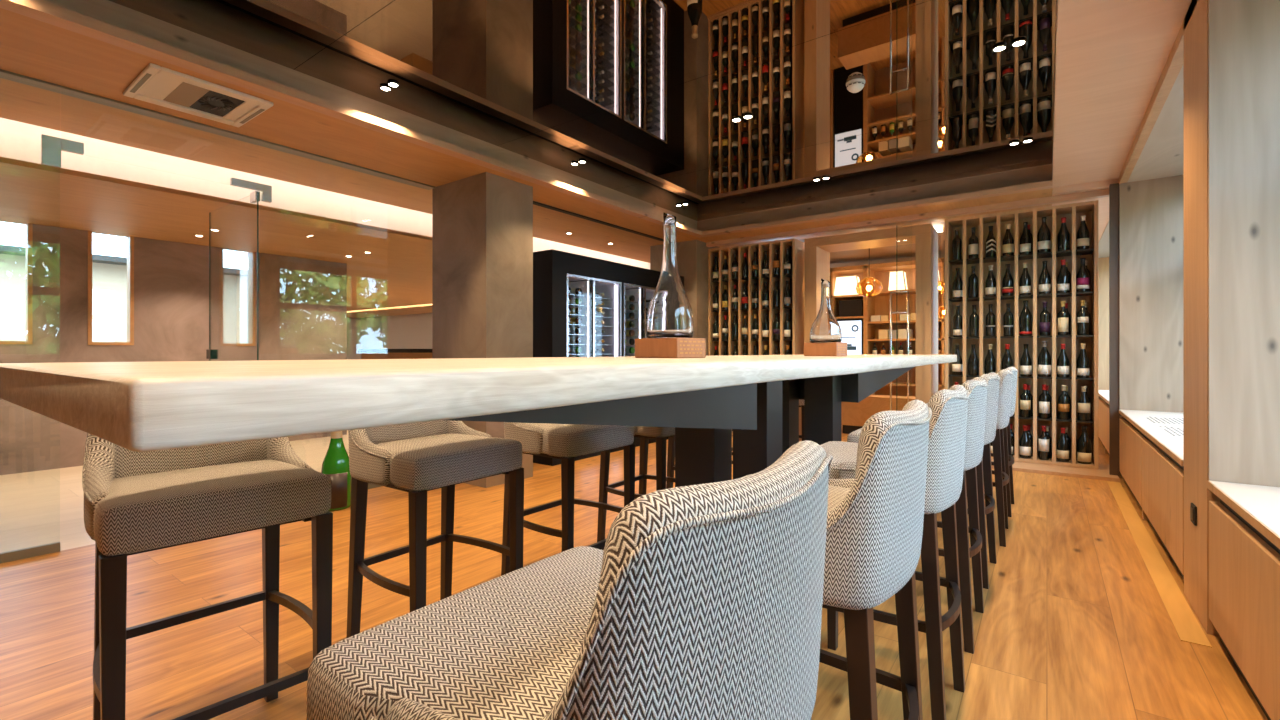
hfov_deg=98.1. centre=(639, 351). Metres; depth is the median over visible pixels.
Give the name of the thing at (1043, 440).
wine bottle
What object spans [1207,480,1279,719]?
window bench
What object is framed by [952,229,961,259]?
wine bottle
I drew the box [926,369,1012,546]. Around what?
bar stool
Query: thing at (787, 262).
wine bottle
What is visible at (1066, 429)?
wine bottle
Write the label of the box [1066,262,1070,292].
wine bottle
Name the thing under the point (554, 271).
wine fridge
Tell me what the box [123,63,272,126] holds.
ceiling vent
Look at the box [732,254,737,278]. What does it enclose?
wine bottle
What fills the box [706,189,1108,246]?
trim
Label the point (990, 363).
wine bottle
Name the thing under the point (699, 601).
bar stool
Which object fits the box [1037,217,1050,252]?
wine bottle
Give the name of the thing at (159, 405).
table
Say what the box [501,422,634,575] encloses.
bar stool
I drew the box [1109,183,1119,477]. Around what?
trim
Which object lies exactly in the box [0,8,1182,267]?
ceiling
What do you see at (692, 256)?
pillar
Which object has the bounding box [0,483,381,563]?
trim
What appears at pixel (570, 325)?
wire shelf
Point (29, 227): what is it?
window
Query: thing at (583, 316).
wire shelf
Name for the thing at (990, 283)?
wine bottle
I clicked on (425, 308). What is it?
ceiling
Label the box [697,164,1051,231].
trim
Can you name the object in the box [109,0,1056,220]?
ceiling
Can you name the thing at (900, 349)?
wine bottle
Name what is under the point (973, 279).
wine bottle
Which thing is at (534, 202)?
trim
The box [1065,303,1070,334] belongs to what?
wine bottle
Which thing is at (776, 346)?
wine bottle
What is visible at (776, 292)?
wine bottle
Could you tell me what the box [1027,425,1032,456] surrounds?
wine bottle
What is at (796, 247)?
wine rack
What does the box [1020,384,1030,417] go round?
wine bottle
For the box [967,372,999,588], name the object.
bar stool
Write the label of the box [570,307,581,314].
wine bottle
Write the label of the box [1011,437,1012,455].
wine bottle
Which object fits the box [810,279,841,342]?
glass decanter
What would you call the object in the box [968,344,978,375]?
wine bottle
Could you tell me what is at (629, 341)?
wine bottle
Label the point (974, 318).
wine bottle
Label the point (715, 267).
wine bottle
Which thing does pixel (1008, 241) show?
wine bottle
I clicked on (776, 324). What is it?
wine bottle
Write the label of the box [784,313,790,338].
wine bottle
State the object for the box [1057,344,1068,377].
wine bottle
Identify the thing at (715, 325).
wine bottle
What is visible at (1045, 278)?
wine bottle
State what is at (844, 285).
lampshade
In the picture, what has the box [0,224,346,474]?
wall
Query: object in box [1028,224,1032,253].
wine bottle
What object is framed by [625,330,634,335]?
wine bottle
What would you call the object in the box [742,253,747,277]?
wine bottle
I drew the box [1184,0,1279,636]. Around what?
pillar
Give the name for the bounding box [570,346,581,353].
wine bottle
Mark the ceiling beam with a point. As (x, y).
(40, 10)
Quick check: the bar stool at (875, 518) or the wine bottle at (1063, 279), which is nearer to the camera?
the bar stool at (875, 518)
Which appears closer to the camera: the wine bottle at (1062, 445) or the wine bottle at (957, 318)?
the wine bottle at (1062, 445)
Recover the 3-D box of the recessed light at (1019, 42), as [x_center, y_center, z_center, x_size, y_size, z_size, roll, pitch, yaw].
[2.051,-1.704,3.084,0.158,0.012,0.068,0,0,36]
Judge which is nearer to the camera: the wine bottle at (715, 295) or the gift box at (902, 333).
the wine bottle at (715, 295)
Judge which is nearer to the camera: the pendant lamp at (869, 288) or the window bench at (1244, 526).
the window bench at (1244, 526)
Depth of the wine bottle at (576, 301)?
5.82 m
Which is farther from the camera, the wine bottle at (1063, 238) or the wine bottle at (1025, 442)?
the wine bottle at (1025, 442)
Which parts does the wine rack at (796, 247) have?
panel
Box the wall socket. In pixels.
[1190,503,1196,525]
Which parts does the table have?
leg, leg, leg, leg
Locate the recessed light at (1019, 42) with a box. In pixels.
[992,39,1025,51]
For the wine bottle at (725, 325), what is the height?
0.326 m
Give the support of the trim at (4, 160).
attached to the ceiling at (397, 271)
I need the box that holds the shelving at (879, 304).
[830,258,944,395]
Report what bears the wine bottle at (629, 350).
in the wine fridge at (554, 271)
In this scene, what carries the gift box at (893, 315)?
in the shelving at (879, 304)
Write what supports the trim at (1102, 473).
on the floor
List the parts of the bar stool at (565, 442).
leg, backrest, leg, seat frame, seat, leg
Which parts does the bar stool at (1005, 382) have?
leg, leg, backrest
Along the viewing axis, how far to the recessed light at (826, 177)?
5.46 m
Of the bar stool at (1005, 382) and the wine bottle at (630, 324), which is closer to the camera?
the bar stool at (1005, 382)
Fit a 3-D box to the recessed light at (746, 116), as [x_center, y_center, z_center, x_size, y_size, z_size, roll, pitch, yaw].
[0.744,-1.704,4.042,0.158,0.012,0.068,0,0,36]
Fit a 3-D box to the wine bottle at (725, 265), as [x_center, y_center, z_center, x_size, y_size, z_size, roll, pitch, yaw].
[1.141,-1.125,7.411,0.086,0.326,0.087,0,0,34]
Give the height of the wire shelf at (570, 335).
0.004 m
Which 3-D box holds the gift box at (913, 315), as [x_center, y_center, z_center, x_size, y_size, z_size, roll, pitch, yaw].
[4.157,-0.526,8.323,0.126,0.110,0.260,0,0,36]
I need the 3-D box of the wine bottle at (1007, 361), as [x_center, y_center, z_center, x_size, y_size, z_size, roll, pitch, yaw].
[3.694,0.083,5.581,0.096,0.323,0.096,0,0,42]
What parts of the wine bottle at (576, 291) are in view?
bottle glass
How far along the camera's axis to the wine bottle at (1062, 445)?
5.29 m
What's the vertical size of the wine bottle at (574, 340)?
0.082 m
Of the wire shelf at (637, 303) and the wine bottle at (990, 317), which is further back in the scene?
the wire shelf at (637, 303)
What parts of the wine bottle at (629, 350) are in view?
bottle glass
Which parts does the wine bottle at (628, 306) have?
bottle glass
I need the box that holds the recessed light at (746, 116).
[732,114,752,121]
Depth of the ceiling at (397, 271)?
5.26 m
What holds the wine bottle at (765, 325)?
on the wine rack at (796, 247)
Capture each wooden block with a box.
[635,338,705,357]
[804,342,846,355]
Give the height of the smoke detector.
0.061 m
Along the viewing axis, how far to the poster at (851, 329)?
8.70 m
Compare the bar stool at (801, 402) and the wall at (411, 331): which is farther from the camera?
the wall at (411, 331)
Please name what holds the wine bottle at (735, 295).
on the wine rack at (796, 247)
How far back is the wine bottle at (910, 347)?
8.31 m
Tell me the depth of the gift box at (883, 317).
8.48 m
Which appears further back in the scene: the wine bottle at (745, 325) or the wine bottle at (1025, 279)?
the wine bottle at (745, 325)
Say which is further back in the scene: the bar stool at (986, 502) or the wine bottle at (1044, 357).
the wine bottle at (1044, 357)
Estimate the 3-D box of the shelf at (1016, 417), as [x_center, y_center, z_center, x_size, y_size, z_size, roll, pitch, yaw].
[3.813,0.653,5.609,1.186,0.014,0.292,0,0,36]
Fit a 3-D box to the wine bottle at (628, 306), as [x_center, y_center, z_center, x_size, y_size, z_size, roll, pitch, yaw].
[-0.202,-0.532,6.659,0.301,0.082,0.080,0,0,36]
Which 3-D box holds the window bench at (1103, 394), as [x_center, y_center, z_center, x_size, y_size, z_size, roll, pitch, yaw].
[5.343,0.805,5.968,0.552,0.610,3.052,0,0,36]
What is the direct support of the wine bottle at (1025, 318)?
on the wine rack at (1072, 212)
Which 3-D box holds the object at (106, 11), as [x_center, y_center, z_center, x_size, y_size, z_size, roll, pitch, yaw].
[-1.411,-1.600,4.333,0.040,0.220,7.320,0,0,36]
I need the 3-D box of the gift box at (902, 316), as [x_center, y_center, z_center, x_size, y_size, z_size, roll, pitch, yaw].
[4.039,-0.519,8.409,0.142,0.097,0.260,0,0,36]
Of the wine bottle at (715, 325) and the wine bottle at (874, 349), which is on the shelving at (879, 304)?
the wine bottle at (874, 349)
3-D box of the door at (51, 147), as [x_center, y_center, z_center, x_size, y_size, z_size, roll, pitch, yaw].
[-3.332,-0.046,3.769,0.984,2.288,1.115,0,0,36]
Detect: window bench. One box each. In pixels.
[1099,390,1121,475]
[1119,410,1183,578]
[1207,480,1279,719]
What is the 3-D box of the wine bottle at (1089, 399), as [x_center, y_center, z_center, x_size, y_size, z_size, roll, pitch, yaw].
[4.259,0.488,5.309,0.080,0.316,0.080,0,0,36]
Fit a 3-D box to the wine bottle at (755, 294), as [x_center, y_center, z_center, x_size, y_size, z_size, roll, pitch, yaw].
[1.487,-0.723,7.157,0.086,0.326,0.087,0,0,31]
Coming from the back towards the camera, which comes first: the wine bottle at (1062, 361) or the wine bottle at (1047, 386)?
the wine bottle at (1047, 386)
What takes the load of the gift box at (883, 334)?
in the shelving at (879, 304)
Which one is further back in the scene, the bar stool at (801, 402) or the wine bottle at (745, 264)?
the wine bottle at (745, 264)
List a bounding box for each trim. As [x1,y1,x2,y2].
[0,69,435,189]
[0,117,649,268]
[0,157,431,240]
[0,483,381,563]
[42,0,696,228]
[533,201,662,240]
[696,180,1052,237]
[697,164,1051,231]
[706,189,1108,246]
[991,459,1119,481]
[1107,481,1211,647]
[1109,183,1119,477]
[1118,0,1196,183]
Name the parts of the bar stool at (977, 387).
seat, leg, backrest, leg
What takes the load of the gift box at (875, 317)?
in the shelving at (879, 304)
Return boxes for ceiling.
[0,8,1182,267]
[0,163,431,310]
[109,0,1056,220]
[347,304,431,317]
[1052,0,1191,187]
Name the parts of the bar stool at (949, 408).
leg, seat, backrest, leg, leg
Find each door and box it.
[41,134,271,360]
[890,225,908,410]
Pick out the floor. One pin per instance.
(1074, 624)
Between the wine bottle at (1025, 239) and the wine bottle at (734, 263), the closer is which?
the wine bottle at (1025, 239)
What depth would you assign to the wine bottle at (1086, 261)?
5.28 m
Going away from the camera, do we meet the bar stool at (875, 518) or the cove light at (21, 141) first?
the bar stool at (875, 518)
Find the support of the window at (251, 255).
in the wall at (303, 301)
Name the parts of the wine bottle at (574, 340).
bottle glass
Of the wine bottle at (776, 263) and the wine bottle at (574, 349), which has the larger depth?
the wine bottle at (776, 263)
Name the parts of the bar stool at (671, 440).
leg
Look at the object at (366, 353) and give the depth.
8.65 m
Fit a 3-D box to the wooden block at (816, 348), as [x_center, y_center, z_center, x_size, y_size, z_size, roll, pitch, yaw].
[1.029,-0.015,3.077,0.191,0.075,0.137,0,0,44]
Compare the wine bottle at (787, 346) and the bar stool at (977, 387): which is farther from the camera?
the wine bottle at (787, 346)
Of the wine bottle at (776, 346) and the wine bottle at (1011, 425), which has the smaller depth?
the wine bottle at (1011, 425)
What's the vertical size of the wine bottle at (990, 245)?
0.323 m
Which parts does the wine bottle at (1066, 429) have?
bottle glass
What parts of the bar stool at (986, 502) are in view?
leg, leg, backrest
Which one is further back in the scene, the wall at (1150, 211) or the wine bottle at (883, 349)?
the wine bottle at (883, 349)
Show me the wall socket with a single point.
(1193, 509)
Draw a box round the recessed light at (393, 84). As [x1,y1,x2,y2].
[380,81,398,91]
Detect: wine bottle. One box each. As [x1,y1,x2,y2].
[570,288,581,294]
[570,298,581,304]
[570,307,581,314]
[570,317,581,324]
[570,327,581,333]
[570,337,581,343]
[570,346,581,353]
[625,295,634,301]
[625,304,634,309]
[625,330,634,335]
[625,338,634,344]
[625,347,634,353]
[626,312,634,318]
[626,321,634,327]
[713,257,718,280]
[713,286,718,310]
[713,316,718,339]
[722,255,727,279]
[722,286,727,309]
[722,316,727,339]
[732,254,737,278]
[732,285,737,309]
[732,315,737,339]
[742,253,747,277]
[742,284,747,308]
[742,315,747,339]
[752,252,758,276]
[752,283,758,308]
[752,314,758,339]
[753,346,757,354]
[762,251,768,276]
[762,282,768,307]
[762,314,768,339]
[763,346,768,354]
[773,249,779,275]
[773,281,779,307]
[773,314,779,338]
[774,345,778,354]
[784,248,790,274]
[784,281,790,306]
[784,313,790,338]
[784,345,790,354]
[872,343,876,353]
[881,343,885,353]
[898,343,902,354]
[909,343,911,354]
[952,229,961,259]
[952,344,961,374]
[953,268,962,298]
[953,306,961,336]
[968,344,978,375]
[969,227,977,258]
[969,266,977,297]
[969,305,978,336]
[985,226,995,256]
[985,265,995,296]
[985,344,995,373]
[986,304,995,335]
[1002,224,1013,255]
[1002,264,1013,295]
[1002,344,1012,369]
[1003,303,1013,335]
[1010,424,1014,454]
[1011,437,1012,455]
[1019,262,1030,294]
[1019,300,1031,335]
[1019,425,1030,458]
[1020,222,1030,253]
[1020,344,1031,376]
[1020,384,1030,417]
[1027,385,1032,416]
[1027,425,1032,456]
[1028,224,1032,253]
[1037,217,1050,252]
[1038,341,1050,376]
[1038,426,1048,459]
[1039,261,1050,293]
[1039,302,1049,335]
[1039,384,1049,418]
[1046,385,1051,417]
[1046,426,1051,458]
[1057,217,1069,250]
[1057,260,1069,292]
[1057,301,1068,334]
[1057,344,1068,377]
[1057,427,1068,461]
[1058,385,1069,419]
[1063,427,1070,459]
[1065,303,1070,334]
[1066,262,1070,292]
[1066,386,1070,418]
[1076,258,1088,291]
[1076,344,1089,377]
[1077,215,1089,249]
[1077,300,1088,334]
[1077,386,1089,420]
[1077,426,1091,463]
[1085,260,1090,291]
[1085,302,1090,334]
[1086,387,1090,418]
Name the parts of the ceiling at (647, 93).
mirror panel, mirror panel, mirror panel, mirror panel, mirror panel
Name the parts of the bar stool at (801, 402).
leg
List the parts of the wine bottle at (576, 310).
bottle glass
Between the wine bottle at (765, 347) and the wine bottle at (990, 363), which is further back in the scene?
the wine bottle at (765, 347)
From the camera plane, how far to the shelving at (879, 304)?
8.67 m
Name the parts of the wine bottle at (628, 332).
bottle glass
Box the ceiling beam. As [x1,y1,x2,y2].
[0,0,701,235]
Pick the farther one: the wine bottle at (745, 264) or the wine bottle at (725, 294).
the wine bottle at (725, 294)
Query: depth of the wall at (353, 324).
19.85 m
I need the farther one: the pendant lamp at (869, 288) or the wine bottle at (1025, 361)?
the pendant lamp at (869, 288)
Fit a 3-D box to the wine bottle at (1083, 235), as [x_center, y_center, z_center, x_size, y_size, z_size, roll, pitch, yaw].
[4.174,-1.123,5.228,0.097,0.323,0.096,0,0,-40]
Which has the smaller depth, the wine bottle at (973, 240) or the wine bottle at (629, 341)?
the wine bottle at (973, 240)
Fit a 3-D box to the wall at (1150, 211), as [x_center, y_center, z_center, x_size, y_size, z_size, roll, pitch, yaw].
[4.414,-0.490,4.675,0.570,2.000,0.040,0,0,36]
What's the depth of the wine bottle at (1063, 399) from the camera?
5.29 m
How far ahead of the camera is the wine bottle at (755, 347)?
7.14 m
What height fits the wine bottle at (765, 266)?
0.326 m
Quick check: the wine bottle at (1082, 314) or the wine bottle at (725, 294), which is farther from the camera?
the wine bottle at (725, 294)
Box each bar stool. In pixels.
[82,433,332,719]
[307,440,832,719]
[346,420,523,637]
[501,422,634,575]
[597,426,674,549]
[666,435,732,488]
[741,400,931,719]
[799,399,803,440]
[820,385,969,719]
[847,377,988,653]
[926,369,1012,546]
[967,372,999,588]
[991,366,1017,516]
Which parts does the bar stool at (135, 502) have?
leg, leg, backrest, seat, seat frame, leg, leg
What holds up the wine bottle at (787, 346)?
on the wine rack at (796, 247)
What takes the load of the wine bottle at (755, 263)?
on the wine rack at (796, 247)
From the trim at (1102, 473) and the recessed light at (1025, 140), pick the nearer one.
the recessed light at (1025, 140)
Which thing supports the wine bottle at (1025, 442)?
in the wine rack at (1072, 212)
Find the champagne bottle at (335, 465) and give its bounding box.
[321,431,350,510]
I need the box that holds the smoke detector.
[846,78,864,92]
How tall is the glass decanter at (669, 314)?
0.488 m
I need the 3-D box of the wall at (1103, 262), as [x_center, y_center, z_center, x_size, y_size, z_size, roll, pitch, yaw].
[5.330,-0.440,10.042,5.520,3.100,0.100,0,0,36]
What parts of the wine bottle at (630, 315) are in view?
bottle glass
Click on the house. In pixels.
(109, 273)
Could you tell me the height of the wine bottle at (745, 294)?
0.326 m
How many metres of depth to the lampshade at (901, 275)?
8.40 m
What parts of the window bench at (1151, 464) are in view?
door, door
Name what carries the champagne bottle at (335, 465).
on the floor
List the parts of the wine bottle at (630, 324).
bottle glass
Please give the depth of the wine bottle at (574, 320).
5.82 m
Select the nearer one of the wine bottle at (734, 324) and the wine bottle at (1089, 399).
the wine bottle at (1089, 399)
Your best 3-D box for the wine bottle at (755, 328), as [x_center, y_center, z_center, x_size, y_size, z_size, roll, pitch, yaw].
[1.487,-0.321,7.157,0.086,0.326,0.087,0,0,26]
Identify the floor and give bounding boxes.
[0,425,1267,719]
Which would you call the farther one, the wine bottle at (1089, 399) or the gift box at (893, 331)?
the gift box at (893, 331)
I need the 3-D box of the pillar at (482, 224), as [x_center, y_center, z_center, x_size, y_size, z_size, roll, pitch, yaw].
[-1.407,-0.180,4.956,0.750,2.580,0.510,0,0,36]
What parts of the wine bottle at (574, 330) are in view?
bottle glass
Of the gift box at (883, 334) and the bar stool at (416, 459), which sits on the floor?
the bar stool at (416, 459)
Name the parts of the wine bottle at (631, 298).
bottle glass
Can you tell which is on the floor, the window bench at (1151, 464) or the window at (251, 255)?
the window bench at (1151, 464)
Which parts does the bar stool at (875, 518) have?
seat, leg, backrest, leg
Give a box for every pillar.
[432,172,532,487]
[650,240,718,355]
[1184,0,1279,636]
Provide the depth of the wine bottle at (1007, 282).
5.55 m
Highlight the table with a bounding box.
[0,354,956,486]
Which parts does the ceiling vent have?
filter panel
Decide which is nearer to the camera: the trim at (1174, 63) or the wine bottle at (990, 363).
the trim at (1174, 63)
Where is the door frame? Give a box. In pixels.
[804,224,937,403]
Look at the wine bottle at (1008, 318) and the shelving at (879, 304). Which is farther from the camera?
the shelving at (879, 304)
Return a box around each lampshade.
[834,275,861,295]
[888,270,907,290]
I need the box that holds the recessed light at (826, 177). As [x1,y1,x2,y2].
[813,176,829,180]
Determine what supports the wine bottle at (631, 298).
in the wine fridge at (554, 271)
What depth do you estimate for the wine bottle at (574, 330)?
5.82 m
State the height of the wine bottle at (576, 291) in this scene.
0.082 m
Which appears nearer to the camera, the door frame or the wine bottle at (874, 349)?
the door frame
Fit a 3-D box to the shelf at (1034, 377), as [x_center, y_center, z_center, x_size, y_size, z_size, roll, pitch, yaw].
[3.813,0.251,5.609,1.186,0.014,0.292,0,0,36]
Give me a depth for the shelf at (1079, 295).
5.56 m
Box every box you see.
[839,299,862,316]
[871,315,880,320]
[879,330,888,338]
[881,315,888,320]
[889,314,899,320]
[889,330,897,338]
[898,329,912,338]
[900,314,910,320]
[911,313,915,319]
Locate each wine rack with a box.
[708,238,803,434]
[945,200,1098,468]
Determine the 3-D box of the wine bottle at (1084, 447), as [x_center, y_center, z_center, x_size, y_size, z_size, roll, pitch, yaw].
[4.181,0.873,5.223,0.108,0.351,0.109,0,0,34]
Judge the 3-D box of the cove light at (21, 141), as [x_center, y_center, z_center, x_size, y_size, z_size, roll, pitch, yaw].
[-7.174,-1.605,11.584,14.730,0.770,13.800,0,0,36]
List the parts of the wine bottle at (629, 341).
bottle glass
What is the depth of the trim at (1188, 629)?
2.71 m
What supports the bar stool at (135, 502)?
on the floor
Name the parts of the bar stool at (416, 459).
leg, leg, backrest, seat frame, leg, seat, leg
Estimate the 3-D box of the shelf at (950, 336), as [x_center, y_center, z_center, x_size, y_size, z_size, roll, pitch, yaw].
[3.813,-0.151,5.609,1.186,0.014,0.292,0,0,36]
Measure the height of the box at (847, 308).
0.259 m
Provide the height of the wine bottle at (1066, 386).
0.316 m
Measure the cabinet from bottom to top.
0.520 m
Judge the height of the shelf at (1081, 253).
0.014 m
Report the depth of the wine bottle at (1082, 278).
5.20 m
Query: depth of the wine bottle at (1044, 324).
5.37 m
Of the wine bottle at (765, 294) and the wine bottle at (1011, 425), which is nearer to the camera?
the wine bottle at (1011, 425)
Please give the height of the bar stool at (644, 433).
1.005 m
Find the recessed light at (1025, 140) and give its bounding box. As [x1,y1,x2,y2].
[1009,139,1032,145]
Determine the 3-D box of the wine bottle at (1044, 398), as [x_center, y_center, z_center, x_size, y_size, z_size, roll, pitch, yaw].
[3.936,0.481,5.403,0.086,0.329,0.087,0,0,35]
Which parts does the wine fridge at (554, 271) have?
light panel, door, light panel, door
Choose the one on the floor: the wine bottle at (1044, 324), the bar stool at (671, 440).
the bar stool at (671, 440)
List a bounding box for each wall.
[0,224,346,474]
[347,317,360,358]
[361,313,431,358]
[1099,257,1108,389]
[1119,175,1182,411]
[1183,36,1183,461]
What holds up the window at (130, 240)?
in the wall at (303, 301)
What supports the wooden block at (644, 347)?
on the table
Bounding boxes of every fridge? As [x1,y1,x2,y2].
[533,249,683,465]
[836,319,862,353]
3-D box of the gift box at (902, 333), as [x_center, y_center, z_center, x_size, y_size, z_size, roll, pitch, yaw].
[4.026,-0.272,8.419,0.150,0.141,0.260,0,0,36]
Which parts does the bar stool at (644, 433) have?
leg, leg, seat frame, seat, leg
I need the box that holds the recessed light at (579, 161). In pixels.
[571,160,585,165]
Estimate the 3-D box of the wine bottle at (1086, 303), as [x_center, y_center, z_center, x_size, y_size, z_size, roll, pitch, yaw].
[4.259,-0.316,5.309,0.080,0.316,0.080,0,0,36]
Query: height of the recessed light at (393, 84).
0.012 m
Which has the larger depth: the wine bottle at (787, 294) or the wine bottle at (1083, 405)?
the wine bottle at (787, 294)
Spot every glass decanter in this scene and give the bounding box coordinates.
[646,213,693,337]
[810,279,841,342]
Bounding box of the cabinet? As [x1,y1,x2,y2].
[841,395,915,433]
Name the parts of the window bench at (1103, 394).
door, door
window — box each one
[0,223,32,343]
[88,231,133,344]
[236,250,255,345]
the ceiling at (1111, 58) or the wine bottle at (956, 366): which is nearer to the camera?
the ceiling at (1111, 58)
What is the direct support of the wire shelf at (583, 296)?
attached to the wine fridge at (554, 271)
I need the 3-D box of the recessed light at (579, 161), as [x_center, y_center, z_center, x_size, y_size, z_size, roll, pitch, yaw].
[-0.554,-1.704,4.994,0.158,0.012,0.068,0,0,36]
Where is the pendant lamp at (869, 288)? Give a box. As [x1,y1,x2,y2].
[856,277,882,296]
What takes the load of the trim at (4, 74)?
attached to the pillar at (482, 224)
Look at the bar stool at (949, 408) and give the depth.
1.54 m
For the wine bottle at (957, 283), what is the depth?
5.80 m
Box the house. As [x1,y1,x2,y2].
[0,245,126,341]
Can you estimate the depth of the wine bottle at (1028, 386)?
5.54 m
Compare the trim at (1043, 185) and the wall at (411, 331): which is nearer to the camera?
the trim at (1043, 185)
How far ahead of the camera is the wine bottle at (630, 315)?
6.57 m
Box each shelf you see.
[569,294,614,300]
[569,304,613,309]
[569,314,612,318]
[569,324,610,327]
[569,334,607,336]
[625,301,648,305]
[949,248,1093,264]
[949,292,1093,301]
[949,335,1093,338]
[949,375,1093,379]
[1010,415,1093,422]
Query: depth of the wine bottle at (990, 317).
5.63 m
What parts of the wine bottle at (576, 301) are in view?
bottle glass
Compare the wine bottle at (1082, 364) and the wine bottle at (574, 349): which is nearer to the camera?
the wine bottle at (1082, 364)
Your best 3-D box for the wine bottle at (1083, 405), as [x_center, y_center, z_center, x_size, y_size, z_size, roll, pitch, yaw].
[4.178,0.484,5.225,0.096,0.323,0.097,0,0,38]
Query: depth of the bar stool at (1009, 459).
3.79 m
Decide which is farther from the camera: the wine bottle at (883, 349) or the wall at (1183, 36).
the wine bottle at (883, 349)
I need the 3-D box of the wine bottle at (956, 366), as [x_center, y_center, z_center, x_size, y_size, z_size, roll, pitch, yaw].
[3.338,0.083,5.841,0.096,0.323,0.097,0,0,24]
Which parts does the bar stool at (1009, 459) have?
leg, leg, backrest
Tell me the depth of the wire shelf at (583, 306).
5.95 m
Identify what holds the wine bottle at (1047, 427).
in the wine rack at (1072, 212)
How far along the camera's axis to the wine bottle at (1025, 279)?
5.46 m
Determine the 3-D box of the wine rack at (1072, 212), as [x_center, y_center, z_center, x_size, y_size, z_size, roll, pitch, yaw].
[3.808,-0.159,5.603,1.248,2.473,0.340,0,0,36]

